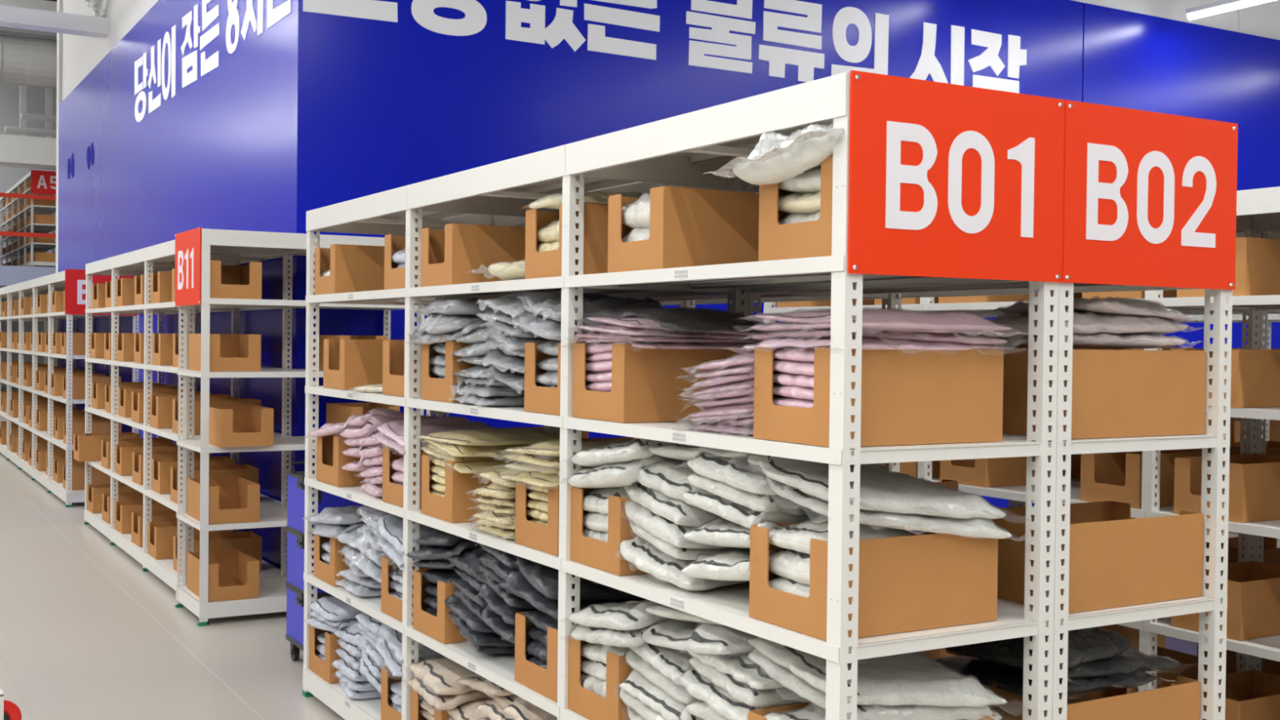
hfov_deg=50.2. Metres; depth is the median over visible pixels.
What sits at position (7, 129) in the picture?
pipe
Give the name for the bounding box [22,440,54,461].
cardboard box
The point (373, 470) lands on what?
bag
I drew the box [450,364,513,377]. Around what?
bag
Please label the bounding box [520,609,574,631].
bag
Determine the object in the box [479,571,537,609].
bag
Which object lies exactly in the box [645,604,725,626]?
bag
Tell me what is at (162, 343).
cardboard box
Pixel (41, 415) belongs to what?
cardboard box
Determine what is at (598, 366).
bag
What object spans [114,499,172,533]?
cardboard box
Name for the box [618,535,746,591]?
bag
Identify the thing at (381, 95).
wall
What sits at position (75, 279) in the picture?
aisle sign
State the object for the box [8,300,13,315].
cardboard box
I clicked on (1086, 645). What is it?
bag
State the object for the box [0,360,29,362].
cardboard box
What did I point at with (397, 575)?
bag
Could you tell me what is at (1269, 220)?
shelving rack
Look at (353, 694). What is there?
bag
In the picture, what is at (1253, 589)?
cardboard box
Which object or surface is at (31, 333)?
cardboard box
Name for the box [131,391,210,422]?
cardboard box
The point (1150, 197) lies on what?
aisle sign
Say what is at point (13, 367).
cardboard box
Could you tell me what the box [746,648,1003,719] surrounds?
bag
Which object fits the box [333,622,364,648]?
bag
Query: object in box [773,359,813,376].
bag
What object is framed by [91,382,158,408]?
cardboard box
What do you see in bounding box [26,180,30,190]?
cardboard box
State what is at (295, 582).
cart
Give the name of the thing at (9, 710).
wheel
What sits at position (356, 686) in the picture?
bag
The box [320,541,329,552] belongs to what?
bag
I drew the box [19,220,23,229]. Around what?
cardboard box
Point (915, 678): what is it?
bag
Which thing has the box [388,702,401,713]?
bag
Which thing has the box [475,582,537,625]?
bag
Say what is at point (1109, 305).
bag
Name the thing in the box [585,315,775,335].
bag
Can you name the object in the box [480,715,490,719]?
bag
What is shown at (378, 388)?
bag
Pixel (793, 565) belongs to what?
bag
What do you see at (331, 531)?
bag
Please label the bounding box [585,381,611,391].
bag
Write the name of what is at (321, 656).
bag
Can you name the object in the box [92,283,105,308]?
cardboard box
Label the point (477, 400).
bag
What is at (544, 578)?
bag
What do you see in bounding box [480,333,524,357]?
bag
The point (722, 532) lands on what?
bag
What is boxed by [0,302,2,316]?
cardboard box
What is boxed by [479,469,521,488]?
bag
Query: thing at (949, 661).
bag
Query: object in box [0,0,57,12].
beam
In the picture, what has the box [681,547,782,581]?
bag
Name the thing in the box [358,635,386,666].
bag
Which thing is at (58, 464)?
cardboard box
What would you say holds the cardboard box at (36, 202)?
on the shelving rack at (33, 209)
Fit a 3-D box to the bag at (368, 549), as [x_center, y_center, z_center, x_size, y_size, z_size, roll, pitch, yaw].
[-0.871,0.724,5.250,0.414,0.127,0.309,0,1,-30]
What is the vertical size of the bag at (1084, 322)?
0.069 m
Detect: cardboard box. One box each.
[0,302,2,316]
[0,332,7,347]
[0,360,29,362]
[0,363,41,379]
[0,391,29,393]
[0,392,35,395]
[0,395,42,412]
[0,421,15,424]
[0,423,18,427]
[0,426,27,444]
[1,301,7,316]
[2,247,5,255]
[5,364,48,381]
[5,396,48,413]
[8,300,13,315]
[8,332,12,348]
[8,430,31,446]
[9,399,55,417]
[9,433,41,452]
[10,364,54,382]
[12,332,16,349]
[13,207,17,216]
[13,224,17,231]
[13,258,17,266]
[13,299,18,315]
[16,332,22,350]
[16,366,62,384]
[17,437,45,456]
[19,186,23,194]
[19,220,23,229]
[20,238,22,247]
[20,256,22,265]
[20,297,31,315]
[20,401,65,421]
[22,200,26,209]
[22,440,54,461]
[23,332,30,350]
[23,367,71,386]
[23,404,70,423]
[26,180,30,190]
[26,198,31,207]
[26,216,30,225]
[26,236,30,244]
[26,253,30,262]
[28,406,78,427]
[28,444,62,466]
[29,213,54,224]
[30,236,54,243]
[30,252,54,262]
[30,332,35,351]
[31,199,55,206]
[31,296,35,314]
[31,368,81,388]
[35,370,85,391]
[35,408,84,431]
[35,448,73,471]
[36,294,46,313]
[37,332,44,351]
[44,332,52,352]
[44,372,97,393]
[45,453,73,476]
[46,293,51,312]
[47,413,100,435]
[50,373,106,395]
[51,291,63,312]
[52,332,61,353]
[53,458,84,483]
[54,416,110,439]
[61,332,90,355]
[62,375,120,399]
[62,464,120,489]
[63,289,65,311]
[63,420,121,444]
[73,432,140,461]
[86,483,137,513]
[89,333,104,358]
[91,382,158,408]
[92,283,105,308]
[101,437,172,468]
[102,491,152,524]
[103,333,115,359]
[104,384,174,413]
[105,280,115,307]
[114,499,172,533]
[115,278,134,306]
[115,333,133,361]
[115,443,182,475]
[118,387,191,417]
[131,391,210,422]
[131,510,182,546]
[132,450,211,485]
[133,333,150,363]
[134,274,151,305]
[147,520,231,559]
[149,394,232,428]
[151,271,172,303]
[151,456,234,493]
[152,333,173,365]
[170,464,258,504]
[171,268,174,302]
[172,398,261,435]
[173,333,261,368]
[173,531,262,573]
[186,548,259,602]
[187,476,259,524]
[188,333,261,371]
[200,260,262,299]
[208,404,273,447]
[309,624,342,684]
[314,244,384,294]
[314,334,386,369]
[314,534,350,586]
[316,435,370,486]
[323,338,404,390]
[326,402,399,423]
[381,556,429,625]
[381,666,401,719]
[382,339,421,397]
[382,446,429,508]
[384,231,417,289]
[410,686,451,719]
[413,568,468,644]
[420,223,525,287]
[421,341,476,402]
[421,454,517,523]
[493,426,588,438]
[514,610,557,702]
[515,480,559,555]
[524,203,608,279]
[524,342,560,415]
[567,635,634,719]
[569,486,647,575]
[572,342,754,422]
[581,436,635,442]
[607,186,759,272]
[747,701,995,719]
[749,521,998,640]
[753,346,1004,447]
[758,156,832,261]
[776,298,874,307]
[874,297,938,305]
[877,460,940,478]
[894,472,958,491]
[916,648,939,658]
[938,293,1037,303]
[939,454,1065,487]
[939,648,967,657]
[979,675,1200,719]
[991,501,1203,613]
[1002,348,1206,439]
[1064,453,1080,478]
[1065,292,1082,300]
[1075,348,1170,350]
[1080,448,1210,508]
[1082,289,1177,299]
[1092,624,1164,648]
[1127,645,1207,693]
[1162,346,1194,348]
[1169,669,1279,719]
[1170,348,1279,408]
[1171,560,1279,640]
[1173,453,1279,522]
[1177,237,1279,297]
[1197,643,1279,675]
[1199,440,1279,455]
[1205,528,1238,533]
[1205,536,1279,564]
[1208,417,1279,442]
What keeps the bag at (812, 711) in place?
on the bag
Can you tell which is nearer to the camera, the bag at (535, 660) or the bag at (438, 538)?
the bag at (535, 660)
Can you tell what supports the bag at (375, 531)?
on the bag at (371, 536)
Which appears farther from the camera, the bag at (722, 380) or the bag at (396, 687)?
the bag at (396, 687)
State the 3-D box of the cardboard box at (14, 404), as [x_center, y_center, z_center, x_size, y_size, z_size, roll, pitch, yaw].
[-7.267,0.577,16.345,0.460,0.200,0.280,0,1,-31]
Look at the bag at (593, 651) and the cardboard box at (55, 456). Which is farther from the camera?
the cardboard box at (55, 456)
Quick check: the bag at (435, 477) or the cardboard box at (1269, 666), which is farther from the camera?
the cardboard box at (1269, 666)
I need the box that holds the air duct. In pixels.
[0,34,57,87]
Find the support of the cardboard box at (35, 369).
on the shelving rack at (55, 282)
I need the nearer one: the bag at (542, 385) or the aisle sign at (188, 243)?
the bag at (542, 385)
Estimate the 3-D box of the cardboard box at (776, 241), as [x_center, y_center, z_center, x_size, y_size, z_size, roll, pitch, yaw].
[0.526,-0.310,2.950,0.460,0.200,0.280,0,1,-30]
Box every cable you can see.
[84,0,98,8]
[91,0,109,17]
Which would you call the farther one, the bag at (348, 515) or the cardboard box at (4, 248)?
the cardboard box at (4, 248)
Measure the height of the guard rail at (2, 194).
0.090 m
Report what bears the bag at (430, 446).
on the bag at (481, 467)
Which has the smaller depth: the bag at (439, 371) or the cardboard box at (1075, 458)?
the bag at (439, 371)
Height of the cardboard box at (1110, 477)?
0.200 m
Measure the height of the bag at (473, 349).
0.079 m
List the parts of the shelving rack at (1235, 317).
shelf, shelf, post, shelf, shelf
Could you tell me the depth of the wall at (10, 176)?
38.31 m
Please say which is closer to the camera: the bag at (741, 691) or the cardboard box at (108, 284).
the bag at (741, 691)
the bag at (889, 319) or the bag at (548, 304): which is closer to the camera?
the bag at (889, 319)
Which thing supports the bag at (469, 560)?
on the bag at (473, 581)
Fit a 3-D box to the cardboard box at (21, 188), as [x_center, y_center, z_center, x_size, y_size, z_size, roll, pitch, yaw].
[-13.856,-3.831,31.107,0.460,0.200,0.280,0,1,-30]
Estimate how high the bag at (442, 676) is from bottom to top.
0.074 m
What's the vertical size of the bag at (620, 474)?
0.142 m
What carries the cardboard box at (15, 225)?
on the shelving rack at (33, 209)
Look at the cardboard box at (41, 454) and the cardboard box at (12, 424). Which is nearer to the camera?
the cardboard box at (41, 454)
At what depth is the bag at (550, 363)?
3.90 m
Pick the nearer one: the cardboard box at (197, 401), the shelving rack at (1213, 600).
the shelving rack at (1213, 600)
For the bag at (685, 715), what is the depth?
3.24 m
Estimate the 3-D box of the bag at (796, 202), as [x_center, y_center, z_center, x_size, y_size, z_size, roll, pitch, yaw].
[0.522,-0.349,2.942,0.424,0.091,0.256,0,1,-30]
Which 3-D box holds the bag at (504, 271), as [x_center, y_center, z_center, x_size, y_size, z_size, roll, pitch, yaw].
[-0.268,-0.291,4.212,0.413,0.109,0.387,1,1,31]
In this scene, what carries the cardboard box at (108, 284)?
on the shelving rack at (157, 258)
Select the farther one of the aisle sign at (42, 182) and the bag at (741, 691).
the aisle sign at (42, 182)
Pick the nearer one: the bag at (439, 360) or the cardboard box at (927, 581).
the cardboard box at (927, 581)
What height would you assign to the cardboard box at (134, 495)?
0.200 m
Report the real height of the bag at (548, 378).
0.069 m
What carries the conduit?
attached to the wall at (10, 176)
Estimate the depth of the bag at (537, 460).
3.88 m
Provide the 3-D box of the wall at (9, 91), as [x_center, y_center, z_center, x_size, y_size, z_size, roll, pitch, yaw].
[-19.120,-6.446,31.225,13.000,3.400,0.200,0,1,-30]
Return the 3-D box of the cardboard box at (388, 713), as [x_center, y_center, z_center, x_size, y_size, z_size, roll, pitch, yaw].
[-0.684,1.231,5.020,0.460,0.200,0.280,0,1,-30]
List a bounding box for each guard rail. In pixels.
[0,192,56,199]
[0,231,56,238]
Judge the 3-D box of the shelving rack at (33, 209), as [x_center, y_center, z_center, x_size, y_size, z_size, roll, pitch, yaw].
[-14.674,-3.083,32.639,0.628,2.050,7.808,0,1,-30]
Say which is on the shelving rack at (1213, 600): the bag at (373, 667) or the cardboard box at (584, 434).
the cardboard box at (584, 434)
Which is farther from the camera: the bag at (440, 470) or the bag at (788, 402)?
the bag at (440, 470)
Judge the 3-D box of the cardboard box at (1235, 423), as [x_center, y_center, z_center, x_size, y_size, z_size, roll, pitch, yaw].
[3.361,0.427,7.534,0.460,0.200,0.280,0,1,-30]
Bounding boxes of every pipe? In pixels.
[4,125,56,136]
[21,112,56,122]
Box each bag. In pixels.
[303,505,364,524]
[304,617,359,632]
[308,413,364,436]
[308,521,365,537]
[309,596,365,621]
[309,610,357,626]
[315,632,334,644]
[315,643,324,655]
[316,653,324,661]
[320,270,329,276]
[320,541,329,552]
[320,552,329,563]
[332,657,368,681]
[333,524,364,548]
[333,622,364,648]
[335,648,360,670]
[335,670,377,690]
[336,568,381,588]
[337,544,360,564]
[337,577,381,596]
[337,638,362,657]
[338,679,381,698]
[339,414,400,438]
[342,445,368,457]
[342,455,369,471]
[342,557,370,577]
[344,429,379,447]
[347,408,438,427]
[350,533,388,566]
[351,552,381,582]
[352,384,382,392]
[355,505,391,530]
[355,613,386,641]
[357,623,377,641]
[358,431,381,445]
[358,516,384,538]
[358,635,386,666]
[358,645,382,678]
[358,657,381,693]
[359,443,386,457]
[359,524,383,551]
[359,630,377,651]
[360,465,382,476]
[360,482,382,497]
[362,454,382,466]
[363,475,382,484]
[371,431,430,454]
[375,636,446,676]
[376,536,425,570]
[377,417,494,447]
[377,514,439,555]
[378,622,445,663]
[387,693,401,706]
[388,569,402,584]
[388,580,402,593]
[388,678,413,697]
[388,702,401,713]
[389,457,403,471]
[389,471,403,483]
[389,591,402,599]
[391,248,404,263]
[391,480,403,485]
[397,263,404,267]
[403,324,489,344]
[405,538,480,559]
[406,312,492,336]
[407,676,494,710]
[408,297,497,316]
[408,552,462,568]
[408,657,481,694]
[413,530,466,546]
[418,427,576,445]
[418,697,434,715]
[418,708,434,719]
[421,447,519,473]
[421,568,460,584]
[421,595,437,609]
[422,582,437,597]
[422,605,437,617]
[424,439,534,457]
[424,443,504,457]
[429,342,445,354]
[429,353,445,365]
[429,364,444,377]
[429,457,444,466]
[429,465,444,477]
[429,473,444,484]
[429,482,444,493]
[430,490,444,497]
[443,593,494,632]
[444,546,488,584]
[446,699,493,719]
[447,393,524,406]
[448,327,492,344]
[448,342,496,357]
[448,382,524,398]
[448,577,488,608]
[448,611,515,646]
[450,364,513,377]
[452,588,484,619]
[453,566,484,591]
[455,354,490,365]
[455,623,515,653]
[457,376,514,386]
[457,676,515,696]
[472,542,519,568]
[473,482,515,498]
[473,510,515,524]
[475,293,538,316]
[475,310,521,327]
[475,496,515,506]
[475,524,515,539]
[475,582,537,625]
[475,699,508,719]
[476,519,515,529]
[476,563,513,594]
[477,502,515,514]
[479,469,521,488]
[479,552,518,582]
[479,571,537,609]
[479,604,515,644]
[480,319,542,337]
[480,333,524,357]
[480,348,524,373]
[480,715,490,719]
[481,325,552,351]
[481,364,524,392]
[484,693,518,708]
[488,261,524,280]
[498,568,648,619]
[501,471,559,487]
[502,696,556,719]
[502,715,515,719]
[503,453,589,467]
[505,440,631,456]
[505,462,595,475]
[508,553,645,600]
[511,304,601,340]
[516,292,664,324]
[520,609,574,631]
[525,624,546,646]
[525,639,546,662]
[525,655,546,669]
[526,483,547,493]
[526,490,547,502]
[526,499,547,511]
[526,508,547,521]
[528,191,643,209]
[528,518,547,525]
[535,370,557,386]
[536,220,559,243]
[536,241,559,252]
[536,339,560,356]
[536,355,558,371]
[538,383,557,387]
[567,454,671,488]
[568,600,670,630]
[568,618,673,647]
[570,437,655,466]
[574,337,762,349]
[575,331,765,342]
[576,324,754,338]
[580,643,631,664]
[580,658,606,680]
[580,672,606,697]
[582,486,628,514]
[582,511,608,532]
[582,527,608,542]
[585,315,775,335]
[585,342,630,354]
[585,351,612,361]
[585,360,611,372]
[585,370,611,382]
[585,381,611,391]
[604,307,762,331]
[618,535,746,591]
[618,669,690,719]
[618,687,665,719]
[621,193,649,228]
[621,226,649,242]
[623,480,719,526]
[624,498,728,548]
[624,649,699,704]
[626,704,645,719]
[629,519,750,559]
[629,642,695,686]
[636,458,696,506]
[640,619,757,654]
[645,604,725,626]
[646,440,750,461]
[678,669,782,719]
[678,708,704,719]
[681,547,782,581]
[682,485,823,528]
[684,516,799,548]
[684,647,785,688]
[685,699,791,719]
[686,452,778,495]
[686,473,820,515]
[688,403,753,417]
[688,657,809,707]
[690,411,753,422]
[690,423,753,435]
[693,371,754,386]
[693,378,754,395]
[694,363,754,377]
[694,395,754,407]
[695,386,754,399]
[696,351,754,369]
[700,417,753,426]
[704,122,842,185]
[743,337,1002,350]
[746,453,1006,519]
[746,636,1008,706]
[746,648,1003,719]
[747,462,1013,538]
[751,321,1006,336]
[751,328,1009,344]
[755,309,1011,331]
[764,702,963,719]
[768,515,936,554]
[768,548,809,585]
[768,576,809,597]
[773,346,830,362]
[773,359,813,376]
[773,372,813,388]
[773,385,813,399]
[773,396,813,408]
[777,191,820,213]
[778,167,821,193]
[778,210,820,224]
[931,655,974,667]
[933,627,1146,670]
[947,657,1175,701]
[965,648,1198,684]
[986,310,1187,336]
[990,332,1186,349]
[998,297,1191,322]
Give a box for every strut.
[19,85,26,136]
[45,88,52,137]
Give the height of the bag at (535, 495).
0.059 m
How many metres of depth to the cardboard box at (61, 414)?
13.49 m
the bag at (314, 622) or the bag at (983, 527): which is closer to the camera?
the bag at (983, 527)
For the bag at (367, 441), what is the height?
0.090 m
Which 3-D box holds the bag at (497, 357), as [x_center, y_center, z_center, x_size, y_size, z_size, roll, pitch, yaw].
[-0.259,-0.012,4.197,0.422,0.102,0.307,0,1,-35]
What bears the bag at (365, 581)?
on the bag at (356, 588)
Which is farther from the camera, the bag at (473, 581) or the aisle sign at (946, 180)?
the bag at (473, 581)
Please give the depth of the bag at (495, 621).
4.19 m
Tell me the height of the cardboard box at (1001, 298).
0.200 m
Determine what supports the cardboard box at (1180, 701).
on the shelving rack at (1213, 600)
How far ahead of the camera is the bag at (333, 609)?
5.56 m
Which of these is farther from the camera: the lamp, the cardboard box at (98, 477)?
the cardboard box at (98, 477)
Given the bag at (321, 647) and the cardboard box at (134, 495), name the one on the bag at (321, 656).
the bag at (321, 647)
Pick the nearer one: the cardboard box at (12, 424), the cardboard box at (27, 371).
the cardboard box at (27, 371)
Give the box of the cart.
[285,461,364,660]
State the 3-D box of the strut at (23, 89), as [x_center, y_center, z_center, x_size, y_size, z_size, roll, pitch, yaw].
[-14.680,-5.617,32.501,0.140,1.800,0.100,0,1,-30]
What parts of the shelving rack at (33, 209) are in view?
post, shelf, shelf, shelf, post, shelf, shelf, shelf, shelf, shelf, shelf, post, shelf, shelf, shelf, shelf, shelf, post, shelf, shelf, shelf, post, shelf, shelf, post, shelf, shelf, shelf, shelf, shelf, shelf, shelf, shelf, post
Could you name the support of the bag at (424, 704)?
on the bag at (423, 712)
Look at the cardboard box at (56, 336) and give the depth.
12.86 m
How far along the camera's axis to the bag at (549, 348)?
3.90 m
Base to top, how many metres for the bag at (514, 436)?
0.048 m
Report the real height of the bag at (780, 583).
0.088 m
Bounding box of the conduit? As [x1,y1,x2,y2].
[0,26,57,35]
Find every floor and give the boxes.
[0,265,55,288]
[0,386,1279,719]
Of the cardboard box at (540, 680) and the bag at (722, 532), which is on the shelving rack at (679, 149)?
the cardboard box at (540, 680)
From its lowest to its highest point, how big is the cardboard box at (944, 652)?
0.200 m
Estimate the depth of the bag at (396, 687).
4.96 m
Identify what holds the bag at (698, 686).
on the bag at (700, 708)
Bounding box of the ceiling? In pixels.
[62,0,1279,101]
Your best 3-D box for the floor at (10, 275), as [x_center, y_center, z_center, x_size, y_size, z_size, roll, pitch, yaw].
[-19.221,-1.879,31.380,13.000,0.420,10.600,0,1,-30]
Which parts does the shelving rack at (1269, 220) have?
shelf, shelf, shelf, shelf, post, shelf, shelf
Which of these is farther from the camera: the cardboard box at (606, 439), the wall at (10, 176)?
the wall at (10, 176)
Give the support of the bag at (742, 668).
on the bag at (741, 691)
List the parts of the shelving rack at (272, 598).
post, post, shelf, shelf, shelf, shelf, shelf, shelf, post, post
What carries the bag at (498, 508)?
on the bag at (500, 518)
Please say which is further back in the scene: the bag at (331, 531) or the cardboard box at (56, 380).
the cardboard box at (56, 380)
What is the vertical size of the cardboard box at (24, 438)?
0.200 m
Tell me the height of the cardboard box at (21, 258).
0.200 m
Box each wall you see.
[0,0,62,401]
[0,30,57,169]
[57,0,291,569]
[284,0,1279,572]
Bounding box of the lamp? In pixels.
[1185,0,1275,19]
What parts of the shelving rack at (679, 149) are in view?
post, shelf, shelf, shelf, shelf, shelf, post, shelf, post, shelf, shelf, shelf, post, shelf, shelf, post, shelf, shelf, post, shelf, shelf, shelf, post, post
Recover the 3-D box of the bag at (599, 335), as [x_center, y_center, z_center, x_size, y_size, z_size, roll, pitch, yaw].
[0.101,-0.061,3.674,0.531,0.052,0.378,0,1,-30]
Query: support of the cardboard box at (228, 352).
on the shelving rack at (272, 598)
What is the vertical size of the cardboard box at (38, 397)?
0.200 m
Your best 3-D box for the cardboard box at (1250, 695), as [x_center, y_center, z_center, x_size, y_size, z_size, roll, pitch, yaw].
[2.172,1.264,4.897,0.460,0.200,0.280,0,1,-29]
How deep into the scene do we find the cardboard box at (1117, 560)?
3.19 m
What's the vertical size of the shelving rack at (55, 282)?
2.090 m
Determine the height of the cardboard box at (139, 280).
0.200 m
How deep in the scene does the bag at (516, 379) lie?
4.16 m
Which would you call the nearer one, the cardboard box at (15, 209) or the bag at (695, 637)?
the bag at (695, 637)
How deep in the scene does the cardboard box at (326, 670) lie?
5.60 m
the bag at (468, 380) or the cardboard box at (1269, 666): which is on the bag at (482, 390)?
the bag at (468, 380)
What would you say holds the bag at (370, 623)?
on the bag at (369, 633)
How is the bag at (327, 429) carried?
on the cardboard box at (331, 460)
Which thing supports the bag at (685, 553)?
on the bag at (646, 557)
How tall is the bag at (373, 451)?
0.106 m
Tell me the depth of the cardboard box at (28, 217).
29.81 m
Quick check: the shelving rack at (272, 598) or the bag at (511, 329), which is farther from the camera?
the shelving rack at (272, 598)
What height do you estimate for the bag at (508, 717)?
0.137 m
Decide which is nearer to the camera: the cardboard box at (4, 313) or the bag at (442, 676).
the bag at (442, 676)
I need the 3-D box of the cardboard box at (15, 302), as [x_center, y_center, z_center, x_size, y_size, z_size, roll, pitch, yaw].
[-7.239,-0.618,16.345,0.460,0.200,0.280,0,1,-29]
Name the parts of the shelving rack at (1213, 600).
post, shelf, shelf, shelf, post, shelf, post, shelf, post, shelf, post, shelf, shelf, post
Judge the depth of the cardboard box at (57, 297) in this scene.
12.80 m
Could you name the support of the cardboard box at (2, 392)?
on the shelving rack at (55, 282)
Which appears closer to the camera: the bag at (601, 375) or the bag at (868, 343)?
the bag at (868, 343)
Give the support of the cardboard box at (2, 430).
on the shelving rack at (55, 282)
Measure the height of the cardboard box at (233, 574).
0.200 m
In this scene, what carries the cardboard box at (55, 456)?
on the shelving rack at (55, 282)
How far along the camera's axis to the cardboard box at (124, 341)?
9.65 m
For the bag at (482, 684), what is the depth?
4.23 m
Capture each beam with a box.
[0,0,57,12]
[0,4,109,38]
[0,133,56,167]
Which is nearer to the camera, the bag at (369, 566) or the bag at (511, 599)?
the bag at (511, 599)
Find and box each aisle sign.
[31,169,56,195]
[65,268,136,315]
[174,226,200,306]
[847,70,1065,282]
[1062,99,1238,289]
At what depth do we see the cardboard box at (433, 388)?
4.49 m
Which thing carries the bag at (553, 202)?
on the cardboard box at (548, 264)
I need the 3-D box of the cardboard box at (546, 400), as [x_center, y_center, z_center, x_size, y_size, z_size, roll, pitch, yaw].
[-0.067,0.052,3.966,0.460,0.200,0.280,0,1,-30]
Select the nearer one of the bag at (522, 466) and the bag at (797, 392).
the bag at (797, 392)
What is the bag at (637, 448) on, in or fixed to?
on the bag at (620, 474)
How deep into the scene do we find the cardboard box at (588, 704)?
3.58 m
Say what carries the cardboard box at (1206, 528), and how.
on the shelving rack at (1235, 317)
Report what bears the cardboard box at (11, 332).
on the shelving rack at (55, 282)
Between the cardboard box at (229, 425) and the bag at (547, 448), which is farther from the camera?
the cardboard box at (229, 425)
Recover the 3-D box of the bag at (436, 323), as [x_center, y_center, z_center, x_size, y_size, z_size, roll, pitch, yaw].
[-0.526,-0.123,4.658,0.468,0.103,0.396,0,1,-23]
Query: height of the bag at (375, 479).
0.109 m
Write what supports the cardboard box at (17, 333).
on the shelving rack at (55, 282)
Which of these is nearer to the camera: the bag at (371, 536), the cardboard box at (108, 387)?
the bag at (371, 536)
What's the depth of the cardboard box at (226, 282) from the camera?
7.31 m
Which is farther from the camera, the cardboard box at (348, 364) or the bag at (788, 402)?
the cardboard box at (348, 364)
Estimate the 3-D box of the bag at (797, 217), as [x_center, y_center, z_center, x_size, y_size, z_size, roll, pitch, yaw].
[0.523,-0.303,2.943,0.421,0.094,0.256,0,1,-30]
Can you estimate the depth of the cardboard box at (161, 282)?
8.57 m
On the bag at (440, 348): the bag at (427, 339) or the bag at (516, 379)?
the bag at (427, 339)
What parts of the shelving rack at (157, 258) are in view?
post, shelf, shelf, shelf, shelf, post, shelf, shelf, shelf, shelf, shelf, shelf, post, post, shelf, shelf, post, post, shelf, shelf, shelf, shelf, shelf, shelf, post, post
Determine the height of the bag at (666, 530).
0.114 m
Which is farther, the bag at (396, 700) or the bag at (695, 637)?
the bag at (396, 700)
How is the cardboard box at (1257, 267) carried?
on the shelving rack at (1251, 204)
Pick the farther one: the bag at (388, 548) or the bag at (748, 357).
the bag at (388, 548)
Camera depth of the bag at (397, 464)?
4.95 m
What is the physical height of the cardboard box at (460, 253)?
0.200 m
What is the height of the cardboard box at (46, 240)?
0.200 m
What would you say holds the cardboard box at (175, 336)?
on the shelving rack at (157, 258)
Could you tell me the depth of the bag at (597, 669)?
3.65 m
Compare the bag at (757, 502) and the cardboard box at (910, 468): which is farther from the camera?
the cardboard box at (910, 468)
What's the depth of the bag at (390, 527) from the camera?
4.99 m
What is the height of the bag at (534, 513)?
0.060 m
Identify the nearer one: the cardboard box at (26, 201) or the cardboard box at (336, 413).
the cardboard box at (336, 413)
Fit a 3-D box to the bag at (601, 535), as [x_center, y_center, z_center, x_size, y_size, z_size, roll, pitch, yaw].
[0.074,0.462,3.711,0.421,0.097,0.256,0,1,-30]
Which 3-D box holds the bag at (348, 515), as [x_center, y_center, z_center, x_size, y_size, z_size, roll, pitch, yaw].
[-1.132,0.651,5.700,0.450,0.084,0.436,0,1,-30]
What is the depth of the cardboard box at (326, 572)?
5.54 m
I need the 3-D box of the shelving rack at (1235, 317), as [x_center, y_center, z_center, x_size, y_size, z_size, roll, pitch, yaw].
[4.134,0.453,6.309,0.608,2.063,4.828,0,1,-30]
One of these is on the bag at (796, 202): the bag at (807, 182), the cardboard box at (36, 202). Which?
the bag at (807, 182)
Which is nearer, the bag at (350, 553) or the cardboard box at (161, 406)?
the bag at (350, 553)
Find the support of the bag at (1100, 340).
on the cardboard box at (1116, 393)
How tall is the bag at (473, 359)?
0.060 m
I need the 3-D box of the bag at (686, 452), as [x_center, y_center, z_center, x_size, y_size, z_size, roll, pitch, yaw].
[0.294,0.248,3.340,0.446,0.100,0.488,0,1,-30]
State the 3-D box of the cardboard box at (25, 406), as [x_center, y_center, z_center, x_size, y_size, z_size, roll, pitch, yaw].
[-6.617,0.601,15.253,0.460,0.200,0.280,0,1,-31]
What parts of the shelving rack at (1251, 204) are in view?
post, shelf, post, post, shelf, shelf, shelf, post, shelf, shelf, shelf, shelf, post, shelf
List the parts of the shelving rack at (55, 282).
post, shelf, shelf, shelf, shelf, post, shelf, shelf, shelf, shelf, shelf, shelf, post, shelf, shelf, shelf, shelf, shelf, shelf, shelf, post, shelf, shelf, shelf, shelf, shelf, shelf, post, shelf, post, shelf, shelf, post, shelf, shelf, shelf, post, shelf, post, shelf, post, shelf, post, post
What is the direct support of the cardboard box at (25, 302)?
on the shelving rack at (55, 282)
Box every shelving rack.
[0,170,56,266]
[0,270,138,506]
[84,239,293,591]
[174,228,424,626]
[302,71,1058,719]
[435,182,1232,719]
[763,186,1279,692]
[965,212,1279,671]
[1130,314,1279,546]
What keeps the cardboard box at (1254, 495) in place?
on the shelving rack at (1251, 204)
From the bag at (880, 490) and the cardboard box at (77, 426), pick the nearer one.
the bag at (880, 490)
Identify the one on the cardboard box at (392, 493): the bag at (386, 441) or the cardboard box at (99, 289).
the bag at (386, 441)
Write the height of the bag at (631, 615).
0.127 m
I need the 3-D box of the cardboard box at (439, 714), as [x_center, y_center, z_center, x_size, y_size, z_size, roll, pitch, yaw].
[-0.530,1.237,4.754,0.460,0.200,0.280,0,1,-31]
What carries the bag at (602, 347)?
on the bag at (604, 356)
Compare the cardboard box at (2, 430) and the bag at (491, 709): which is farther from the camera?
the cardboard box at (2, 430)
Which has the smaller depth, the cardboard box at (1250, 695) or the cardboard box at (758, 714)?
the cardboard box at (758, 714)
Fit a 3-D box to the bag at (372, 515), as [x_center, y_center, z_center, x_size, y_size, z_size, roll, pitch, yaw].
[-0.870,0.597,5.245,0.396,0.094,0.302,0,1,-25]
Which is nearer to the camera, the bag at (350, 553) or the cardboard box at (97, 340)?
the bag at (350, 553)
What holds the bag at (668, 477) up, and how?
on the bag at (679, 512)

